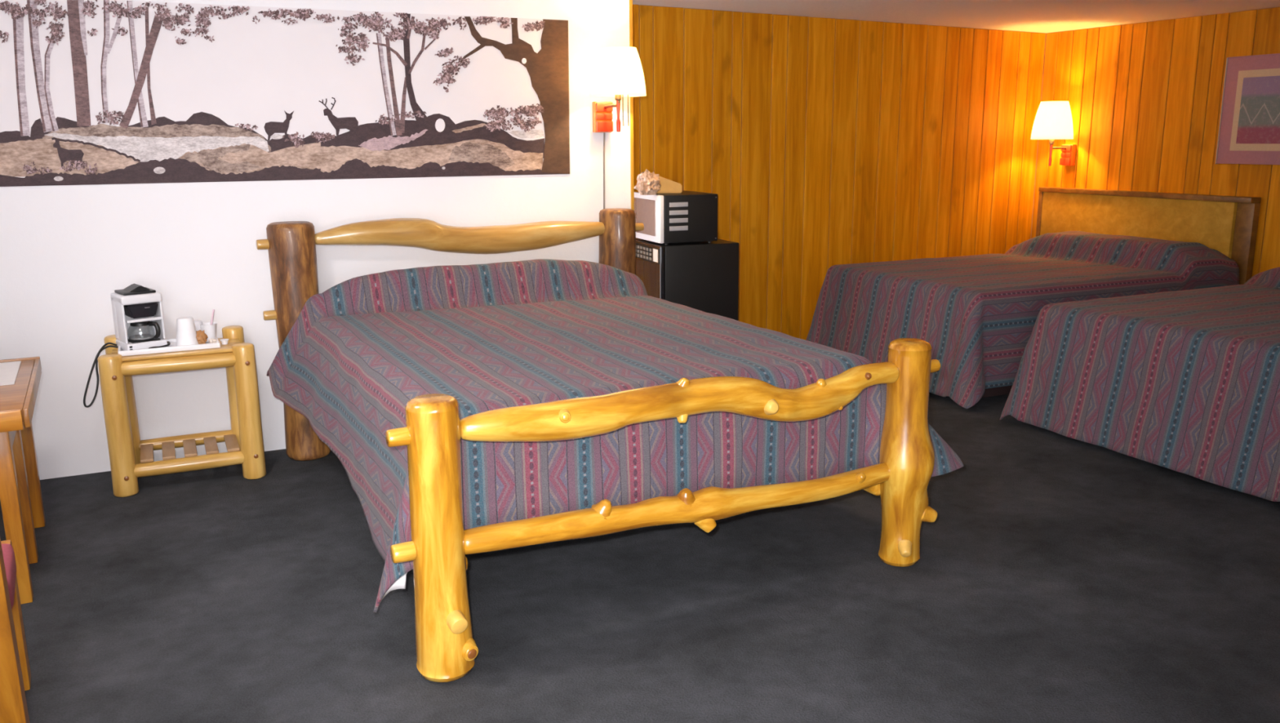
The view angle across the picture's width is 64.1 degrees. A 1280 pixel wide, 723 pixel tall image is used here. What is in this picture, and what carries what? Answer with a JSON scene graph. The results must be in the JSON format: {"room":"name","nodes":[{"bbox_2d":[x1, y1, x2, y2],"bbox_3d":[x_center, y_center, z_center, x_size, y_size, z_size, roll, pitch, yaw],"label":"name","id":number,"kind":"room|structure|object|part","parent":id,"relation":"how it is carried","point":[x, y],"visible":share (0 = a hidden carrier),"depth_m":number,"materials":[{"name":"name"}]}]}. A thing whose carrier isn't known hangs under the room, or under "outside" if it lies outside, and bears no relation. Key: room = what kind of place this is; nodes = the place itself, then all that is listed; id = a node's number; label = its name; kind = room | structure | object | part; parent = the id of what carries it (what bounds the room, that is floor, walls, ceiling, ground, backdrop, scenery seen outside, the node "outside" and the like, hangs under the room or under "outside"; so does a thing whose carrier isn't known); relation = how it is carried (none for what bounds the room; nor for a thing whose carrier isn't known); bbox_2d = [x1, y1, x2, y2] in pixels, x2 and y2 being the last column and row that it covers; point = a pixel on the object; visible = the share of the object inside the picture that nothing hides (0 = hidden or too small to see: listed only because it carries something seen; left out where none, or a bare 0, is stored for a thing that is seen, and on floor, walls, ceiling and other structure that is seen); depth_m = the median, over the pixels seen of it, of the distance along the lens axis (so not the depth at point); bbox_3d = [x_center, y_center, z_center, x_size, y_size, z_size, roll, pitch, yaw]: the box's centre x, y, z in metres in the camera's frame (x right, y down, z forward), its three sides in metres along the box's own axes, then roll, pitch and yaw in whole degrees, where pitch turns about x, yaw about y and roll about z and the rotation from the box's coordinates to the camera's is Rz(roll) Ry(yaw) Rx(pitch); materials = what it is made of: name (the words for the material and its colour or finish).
{"room":"hotel room","nodes":[
{"label":"hotel room","id":0,"kind":"room"},
{"bbox_2d":[0,0,631,479],"bbox_3d":[-1.989,-0.727,4.799,4.236,2.400,0.110,-6,14,-25],"label":"wall","id":1,"kind":"structure","parent":0,"point":[64,250],"depth_m":4.82,"materials":[{"name":"white paint"}]},
{"bbox_2d":[0,0,571,186],"bbox_3d":[-1.670,-1.244,4.773,2.877,0.784,0.012,-6,14,-25],"label":"mural","id":2,"kind":"object","parent":1,"relation":"attached to","point":[92,91],"visible":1,"depth_m":4.75,"materials":[{"name":"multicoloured paper"}]},
{"bbox_2d":[590,46,646,208],"bbox_3d":[-0.123,-0.964,5.388,0.290,1.320,0.349,-6,14,-25],"label":"wall lamp","id":3,"kind":"object","parent":1,"relation":"attached to","point":[617,71],"visible":0.92,"depth_m":5.16,"materials":[{"name":"white fabric"}]},
{"bbox_3d":[-0.194,-0.790,5.579,0.019,0.899,0.015,-6,14,-25],"label":"power cord","id":4,"kind":"part","parent":3,"relation":"part of","materials":[{"name":"plastic"}]},
{"bbox_3d":[-0.149,-1.363,5.337,0.018,0.079,0.168,-7,14,-29],"label":"arm","id":5,"kind":"part","parent":3,"relation":"part of","materials":[{"name":"gold metal"}]},
{"bbox_2d":[614,94,621,100],"bbox_3d":[-0.113,-1.378,5.270,0.034,0.060,0.034,-6,14,-25],"label":"socket","id":6,"kind":"object","parent":3,"relation":"attached to","point":[617,97],"depth_m":5.26,"materials":[{"name":"gold metal"}]},
{"bbox_3d":[-0.112,-1.283,5.291,0.024,0.185,0.024,-6,14,-25],"label":"stem","id":7,"kind":"part","parent":3,"relation":"part of","materials":[{"name":"red paint"}]},
{"bbox_3d":[-0.114,-1.487,5.247,0.290,0.238,0.290,-6,14,-25],"label":"lamp shade","id":8,"kind":"part","parent":3,"relation":"part of","materials":[{"name":"white fabric"}]},
{"bbox_3d":[-0.088,-1.302,5.293,0.008,0.160,0.006,-6,14,-25],"label":"pull chain","id":9,"kind":"part","parent":3,"relation":"part of","materials":[{"name":"gold metal"}]},
{"bbox_3d":[-0.061,-1.305,5.306,0.008,0.160,0.006,-6,14,-25],"label":"pull chain","id":10,"kind":"part","parent":3,"relation":"part of","materials":[{"name":"gold metal"}]},
{"bbox_2d":[629,0,634,210],"bbox_3d":[-0.066,-0.903,5.690,0.018,2.337,0.122,-6,14,-25],"label":"trim","id":11,"kind":"structure","parent":1,"relation":"attached to","point":[632,176],"depth_m":5.56,"materials":[{"name":"brown wood"}]},
{"bbox_2d":[0,392,1279,722],"bbox_3d":[1.030,0.789,3.620,8.420,0.100,7.420,-6,14,-25],"label":"floor","id":12,"kind":"structure","parent":0,"point":[1056,578],"depth_m":3.34,"materials":[{"name":"carpet"}]},
{"bbox_2d":[0,538,31,722],"bbox_3d":[-1.838,0.521,2.476,0.531,0.950,0.569,-7,14,-28],"label":"oak chair","id":13,"kind":"object","parent":12,"relation":"on","point":[15,668],"visible":1,"depth_m":2.48,"materials":[{"name":"brown wood"}]},
{"bbox_2d":[1,543,16,609],"bbox_3d":[-1.839,0.584,2.539,0.487,0.098,0.295,-7,14,-28],"label":"seat cushion","id":14,"kind":"object","parent":13,"relation":"on","point":[8,553],"depth_m":2.64,"materials":[{"name":"pink fabric"}]},
{"bbox_2d":[0,356,45,604],"bbox_3d":[-2.687,0.456,3.446,1.196,0.676,0.903,-7,14,-27],"label":"table","id":15,"kind":"object","parent":12,"relation":"on","point":[20,492],"visible":0.91,"depth_m":3.42,"materials":[{"name":"brown wood"}]},
{"bbox_2d":[0,360,21,386],"bbox_3d":[-2.723,0.089,3.561,0.955,0.002,0.435,-7,14,-27],"label":"paper sheet","id":16,"kind":"object","parent":15,"relation":"on","point":[8,371],"visible":1,"depth_m":3.77,"materials":[{"name":"white paper"}]},
{"bbox_3d":[-2.064,0.497,3.359,0.050,0.624,0.060,-7,14,-27],"label":"leg","id":17,"kind":"part","parent":15,"relation":"part of","materials":[{"name":"orange wood"}]},
{"bbox_3d":[-2.237,0.428,3.679,0.050,0.624,0.060,-7,14,-27],"label":"leg","id":18,"kind":"part","parent":15,"relation":"part of","materials":[{"name":"orange wood"}]},
{"bbox_3d":[-2.414,0.353,4.030,0.050,0.624,0.060,-7,14,-27],"label":"leg","id":19,"kind":"part","parent":15,"relation":"part of","materials":[{"name":"orange wood"}]},
{"bbox_2d":[97,325,266,497],"bbox_3d":[-2.060,0.207,4.613,0.628,0.655,0.375,-6,14,-25],"label":"side table","id":20,"kind":"object","parent":12,"relation":"on","point":[129,455],"visible":0.95,"depth_m":4.52,"materials":[{"name":"brown wood"}]},
{"bbox_3d":[-2.241,0.276,4.390,0.100,0.618,0.100,-6,14,-25],"label":"leg","id":21,"kind":"part","parent":20,"relation":"part of","materials":[{"name":"brown wood"}]},
{"bbox_3d":[-2.338,0.205,4.632,0.100,0.655,0.102,-6,14,-25],"label":"leg","id":22,"kind":"part","parent":20,"relation":"part of","materials":[{"name":"brown wood"}]},
{"bbox_2d":[83,283,170,407],"bbox_3d":[-2.244,-0.073,4.439,0.362,0.507,0.222,-11,16,-41],"label":"coffee maker","id":23,"kind":"object","parent":20,"relation":"on","point":[137,309],"visible":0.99,"depth_m":4.42,"materials":[{"name":"white plastic"}]},
{"bbox_3d":[-2.317,0.049,4.454,0.050,0.263,0.239,5,14,24],"label":"power cord","id":24,"kind":"part","parent":23,"relation":"part of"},
{"bbox_3d":[-2.199,-0.306,4.451,0.132,0.012,0.135,-11,16,-41],"label":"lid","id":25,"kind":"part","parent":23,"relation":"part of","materials":[{"name":"black plastic"}]},
{"bbox_2d":[124,302,158,318],"bbox_3d":[-2.173,-0.226,4.440,0.128,0.058,0.100,-11,16,-41],"label":"basket","id":26,"kind":"object","parent":23,"relation":"on","point":[131,309],"depth_m":4.40,"materials":[{"name":"plastic"}]},
{"bbox_3d":[-2.179,-0.176,4.451,0.080,0.008,0.080,-11,16,-41],"label":"carafe lid","id":27,"kind":"part","parent":23,"relation":"part of","materials":[{"name":"black plastic"}]},
{"bbox_3d":[-2.173,-0.096,4.469,0.116,0.004,0.098,-11,16,-41],"label":"hot plate","id":28,"kind":"part","parent":23,"relation":"part of","materials":[{"name":"black plastic"}]},
{"bbox_3d":[-2.111,-0.137,4.447,0.052,0.077,0.021,4,13,18],"label":"handle","id":29,"kind":"part","parent":23,"relation":"part of","materials":[{"name":"black plastic"}]},
{"bbox_3d":[-2.114,-0.072,4.515,0.079,0.027,0.193,-4,13,-14],"label":"power cord","id":30,"kind":"part","parent":23,"relation":"part of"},
{"bbox_2d":[117,337,220,356],"bbox_3d":[-2.085,-0.071,4.525,0.404,0.024,0.206,-6,14,-26],"label":"serving tray","id":31,"kind":"object","parent":20,"relation":"on","point":[172,347],"visible":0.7,"depth_m":4.44,"materials":[{"name":"white plastic"}]},
{"bbox_2d":[176,316,198,346],"bbox_3d":[-2.003,-0.130,4.511,0.096,0.128,0.096,-6,14,-25],"label":"foam cup","id":32,"kind":"object","parent":31,"relation":"on","point":[186,334],"visible":0.96,"depth_m":4.48,"materials":[{"name":"white plastic"}]},
{"bbox_2d":[193,320,203,331],"bbox_3d":[-2.008,-0.137,4.617,0.076,0.095,0.076,-6,14,-25],"label":"plastic cup","id":33,"kind":"object","parent":31,"relation":"on","point":[197,322],"visible":0.22,"depth_m":4.59,"materials":[{"name":"white plastic"}]},
{"bbox_2d":[195,329,208,344],"bbox_3d":[-1.954,-0.106,4.539,0.066,0.068,0.048,-6,14,-25],"label":"packet","id":34,"kind":"object","parent":31,"relation":"on","point":[202,337],"visible":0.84,"depth_m":4.53,"materials":[{"name":"brown paper"}]},
{"bbox_2d":[200,322,216,342],"bbox_3d":[-1.951,-0.131,4.623,0.074,0.080,0.074,-6,14,-25],"label":"cup","id":35,"kind":"object","parent":31,"relation":"on","point":[210,330],"visible":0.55,"depth_m":4.60,"materials":[{"name":"white plastic"}]},
{"bbox_2d":[210,309,214,324],"bbox_3d":[-1.939,-0.168,4.626,0.039,0.137,0.009,-11,16,-39],"label":"stick","id":36,"kind":"object","parent":35,"relation":"in","point":[213,310],"visible":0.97,"depth_m":4.62,"materials":[{"name":"plastic"}]},
{"bbox_2d":[208,338,217,343],"bbox_3d":[-1.908,-0.091,4.566,0.035,0.027,0.044,-6,14,-25],"label":"packet","id":37,"kind":"object","parent":31,"relation":"on","point":[211,340],"visible":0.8,"depth_m":4.56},
{"bbox_3d":[-2.005,0.010,4.446,0.458,0.068,0.069,-6,14,-25],"label":"rail","id":38,"kind":"part","parent":20,"relation":"part of","materials":[{"name":"brown wood"}]},
{"bbox_3d":[-2.117,0.369,4.775,0.458,0.057,0.056,-6,14,-25],"label":"rail","id":39,"kind":"part","parent":20,"relation":"part of","materials":[{"name":"brown wood"}]},
{"bbox_3d":[-2.002,0.455,4.544,0.458,0.065,0.065,-6,14,-25],"label":"rail","id":40,"kind":"part","parent":20,"relation":"part of","materials":[{"name":"brown wood"}]},
{"bbox_2d":[220,338,228,344],"bbox_3d":[-1.871,-0.089,4.603,0.038,0.021,0.038,-6,14,-25],"label":"pot","id":41,"kind":"object","parent":20,"relation":"on","point":[224,341],"visible":1,"depth_m":4.59,"materials":[{"name":"white ceramic"}]},
{"bbox_3d":[-1.898,0.158,4.835,0.099,0.655,0.099,-6,14,-25],"label":"leg","id":42,"kind":"part","parent":20,"relation":"part of","materials":[{"name":"brown wood"}]},
{"bbox_3d":[-1.764,0.225,4.609,0.099,0.618,0.100,-6,14,-25],"label":"leg","id":43,"kind":"part","parent":20,"relation":"part of","materials":[{"name":"brown wood"}]},
{"bbox_2d":[256,208,940,682],"bbox_3d":[-0.342,0.040,4.212,1.990,1.130,2.549,-7,14,-26],"label":"bed","id":44,"kind":"object","parent":12,"relation":"on","point":[446,649],"visible":0.87,"depth_m":3.23,"materials":[{"name":"yellow wood"}]},
{"bbox_3d":[-1.618,-0.092,4.858,0.214,1.130,0.218,-7,14,-26],"label":"head post","id":45,"kind":"part","parent":44,"relation":"part of","materials":[{"name":"brown wood"}]},
{"bbox_3d":[-0.563,0.498,2.865,0.160,0.812,0.178,-7,14,-26],"label":"foot post","id":46,"kind":"part","parent":44,"relation":"part of","materials":[{"name":"yellow wood"}]},
{"bbox_3d":[-0.863,-0.634,5.136,1.504,0.201,0.148,-7,14,-26],"label":"head rail","id":47,"kind":"part","parent":44,"relation":"part of","materials":[{"name":"beige wood"}]},
{"bbox_3d":[-1.043,0.382,3.922,0.113,0.118,2.216,-7,14,-26],"label":"rail","id":48,"kind":"part","parent":44,"relation":"part of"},
{"bbox_2d":[266,259,964,613],"bbox_3d":[-0.261,0.081,4.182,2.139,0.766,2.286,-7,14,-26],"label":"bedspread","id":49,"kind":"object","parent":44,"relation":"on","point":[486,337],"visible":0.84,"depth_m":3.60,"materials":[{"name":"fabric"}]},
{"bbox_3d":[-0.118,-0.264,5.597,0.200,1.130,0.210,-7,14,-26],"label":"head post","id":50,"kind":"part","parent":44,"relation":"part of","materials":[{"name":"brown wood"}]},
{"bbox_3d":[0.187,0.459,3.249,1.565,0.122,0.107,-7,14,-26],"label":"foot rail","id":51,"kind":"part","parent":44,"relation":"part of","materials":[{"name":"yellow wood"}]},
{"bbox_3d":[0.188,0.143,3.180,1.542,0.184,0.131,-7,14,-26],"label":"foot rail","id":52,"kind":"part","parent":44,"relation":"part of","materials":[{"name":"yellow wood"}]},
{"bbox_3d":[0.365,0.220,4.618,0.112,0.118,2.216,-7,14,-26],"label":"rail","id":53,"kind":"part","parent":44,"relation":"part of","materials":[{"name":"yellow wood"}]},
{"bbox_3d":[0.943,0.327,3.602,0.195,0.812,0.195,-7,14,-26],"label":"foot post","id":54,"kind":"part","parent":44,"relation":"part of","materials":[{"name":"yellow wood"}]},
{"bbox_2d":[635,238,738,320],"bbox_3d":[0.268,-0.313,6.390,0.523,0.882,0.500,-5,13,-21],"label":"mini fridge","id":55,"kind":"object","parent":12,"relation":"on","point":[702,276],"visible":0.51,"depth_m":6.12,"materials":[{"name":"black plastic"}]},
{"bbox_3d":[0.027,-0.664,6.218,0.004,0.093,0.480,-5,13,-21],"label":"control panel","id":56,"kind":"part","parent":55,"relation":"part of","materials":[{"name":"plastic"}]},
{"bbox_3d":[0.044,-0.303,6.303,0.028,0.862,0.500,-5,13,-21],"label":"door","id":57,"kind":"part","parent":55,"relation":"part of","materials":[{"name":"brown wood"}]},
{"bbox_3d":[0.092,-0.627,6.044,0.004,0.075,0.070,-5,13,-21],"label":"label plate","id":58,"kind":"part","parent":55,"relation":"part of","materials":[{"name":"white plastic"}]},
{"bbox_2d":[634,190,717,244],"bbox_3d":[0.206,-0.881,6.230,0.378,0.292,0.464,-5,13,-21],"label":"microwave","id":59,"kind":"object","parent":55,"relation":"on","point":[686,216],"visible":0.91,"depth_m":6.04,"materials":[{"name":"black plastic"}]},
{"bbox_2d":[634,168,661,195],"bbox_3d":[0.048,-1.047,5.954,0.161,0.149,0.146,-6,14,-25],"label":"popcorn","id":60,"kind":"object","parent":59,"relation":"on","point":[648,183],"visible":1,"depth_m":5.91,"materials":[{"name":"beige food"}]},
{"bbox_3d":[0.046,-0.873,6.170,0.026,0.280,0.460,-5,13,-21],"label":"door","id":61,"kind":"part","parent":59,"relation":"part of","materials":[{"name":"white plastic"}]},
{"bbox_2d":[656,176,682,193],"bbox_3d":[0.139,-1.078,6.173,0.200,0.116,0.150,-3,13,-13],"label":"carton","id":62,"kind":"object","parent":59,"relation":"on","point":[668,186],"visible":0.4,"depth_m":6.11,"materials":[{"name":"cardboard"}]},
{"bbox_2d":[981,385,1012,398],"bbox_3d":[2.589,-0.305,6.892,2.195,0.620,1.390,-6,14,-25],"label":"bed","id":63,"kind":"object","parent":12,"relation":"on","point":[1004,390],"visible":0.09,"depth_m":6.01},
{"bbox_2d":[805,231,1239,408],"bbox_3d":[2.549,-0.390,6.779,2.445,0.795,1.745,-6,14,-25],"label":"bedspread","id":64,"kind":"object","parent":63,"relation":"on","point":[978,314],"visible":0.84,"depth_m":6.38,"materials":[{"name":"fabric"}]},
{"bbox_2d":[1035,186,1261,284],"bbox_3d":[3.579,-0.679,7.443,0.099,1.102,1.760,-6,14,-25],"label":"headboard","id":65,"kind":"object","parent":12,"relation":"on","point":[1228,225],"visible":0.57,"depth_m":7.14,"materials":[{"name":"wood"}]},
{"bbox_3d":[3.212,-0.826,8.210,0.094,1.066,0.034,-6,14,-25],"label":"rail","id":66,"kind":"part","parent":65,"relation":"part of","materials":[{"name":"brown wood"}]},
{"bbox_3d":[3.566,-0.817,7.455,0.084,0.766,1.605,-6,14,-25],"label":"panel","id":67,"kind":"part","parent":65,"relation":"part of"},
{"bbox_3d":[3.575,-1.201,7.329,0.099,0.035,1.760,-6,14,-25],"label":"rail","id":68,"kind":"part","parent":65,"relation":"part of","materials":[{"name":"brown wood"}]},
{"bbox_3d":[3.947,-0.508,6.729,0.059,1.066,0.119,-6,14,-25],"label":"rail","id":69,"kind":"part","parent":65,"relation":"part of","materials":[{"name":"brown wood"}]},
{"bbox_2d":[632,4,1045,340],"bbox_3d":[0.750,-1.274,7.170,5.570,2.420,0.120,-6,14,-25],"label":"wall","id":70,"kind":"structure","parent":0,"point":[821,144],"depth_m":7.39,"materials":[{"name":"brown wood"}]},
{"bbox_2d":[632,0,1279,33],"bbox_3d":[1.013,-1.577,3.103,8.420,0.266,7.420,-6,14,-25],"label":"ceiling","id":71,"kind":"structure","parent":0,"point":[1045,16],"depth_m":6.62,"materials":[{"name":"white paint"}]},
{"bbox_2d":[1031,6,1279,277],"bbox_3d":[4.796,-0.836,5.029,0.120,2.420,7.312,-6,14,-25],"label":"wall","id":72,"kind":"structure","parent":0,"point":[1144,99],"depth_m":7.18,"materials":[{"name":"brown wood"}]},
{"bbox_2d":[1030,101,1075,165],"bbox_3d":[3.163,-1.739,7.803,0.346,0.480,0.304,-6,14,-25],"label":"wall lamp","id":73,"kind":"object","parent":72,"relation":"attached to","point":[1053,120],"visible":1,"depth_m":7.68,"materials":[{"name":"white fabric"}]},
{"bbox_3d":[3.145,-1.593,7.826,0.024,0.185,0.024,-6,14,-25],"label":"stem","id":74,"kind":"part","parent":73,"relation":"part of","materials":[{"name":"red paint"}]},
{"bbox_2d":[1048,139,1053,144],"bbox_3d":[3.145,-1.688,7.805,0.034,0.060,0.034,-6,14,-25],"label":"socket","id":75,"kind":"object","parent":73,"relation":"attached to","point":[1051,141],"depth_m":7.79,"materials":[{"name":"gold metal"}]},
{"bbox_3d":[3.144,-1.834,7.773,0.304,0.280,0.304,-6,14,-25],"label":"lamp shade","id":76,"kind":"part","parent":73,"relation":"part of","materials":[{"name":"white fabric"}]},
{"bbox_3d":[3.209,-1.665,7.832,0.158,0.079,0.019,-5,13,-19],"label":"arm","id":77,"kind":"part","parent":73,"relation":"part of","materials":[{"name":"gold metal"}]},
{"bbox_2d":[1214,53,1279,164],"bbox_3d":[4.044,-1.560,6.317,0.025,0.683,0.957,-6,14,-25],"label":"framed picture","id":78,"kind":"object","parent":72,"relation":"attached to","point":[1249,133],"visible":1,"depth_m":6.55,"materials":[{"name":"paper"}]},
{"bbox_2d":[1235,75,1279,143],"bbox_3d":[4.035,-1.557,6.309,0.002,0.415,0.700,-6,14,-25],"label":"print","id":79,"kind":"object","parent":78,"relation":"attached to","point":[1258,100],"depth_m":6.51},
{"bbox_3d":[3.403,0.057,5.208,2.195,0.620,1.440,-6,14,-25],"label":"bed","id":80,"kind":"object","parent":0,"visible":0},
{"bbox_2d":[1000,266,1279,502],"bbox_3d":[3.357,-0.024,5.109,2.442,0.810,1.811,-6,14,-25],"label":"bedspread","id":81,"kind":"object","parent":80,"relation":"on","point":[1187,382],"visible":1,"depth_m":4.73,"materials":[{"name":"multicoloured fabric"}]}
]}

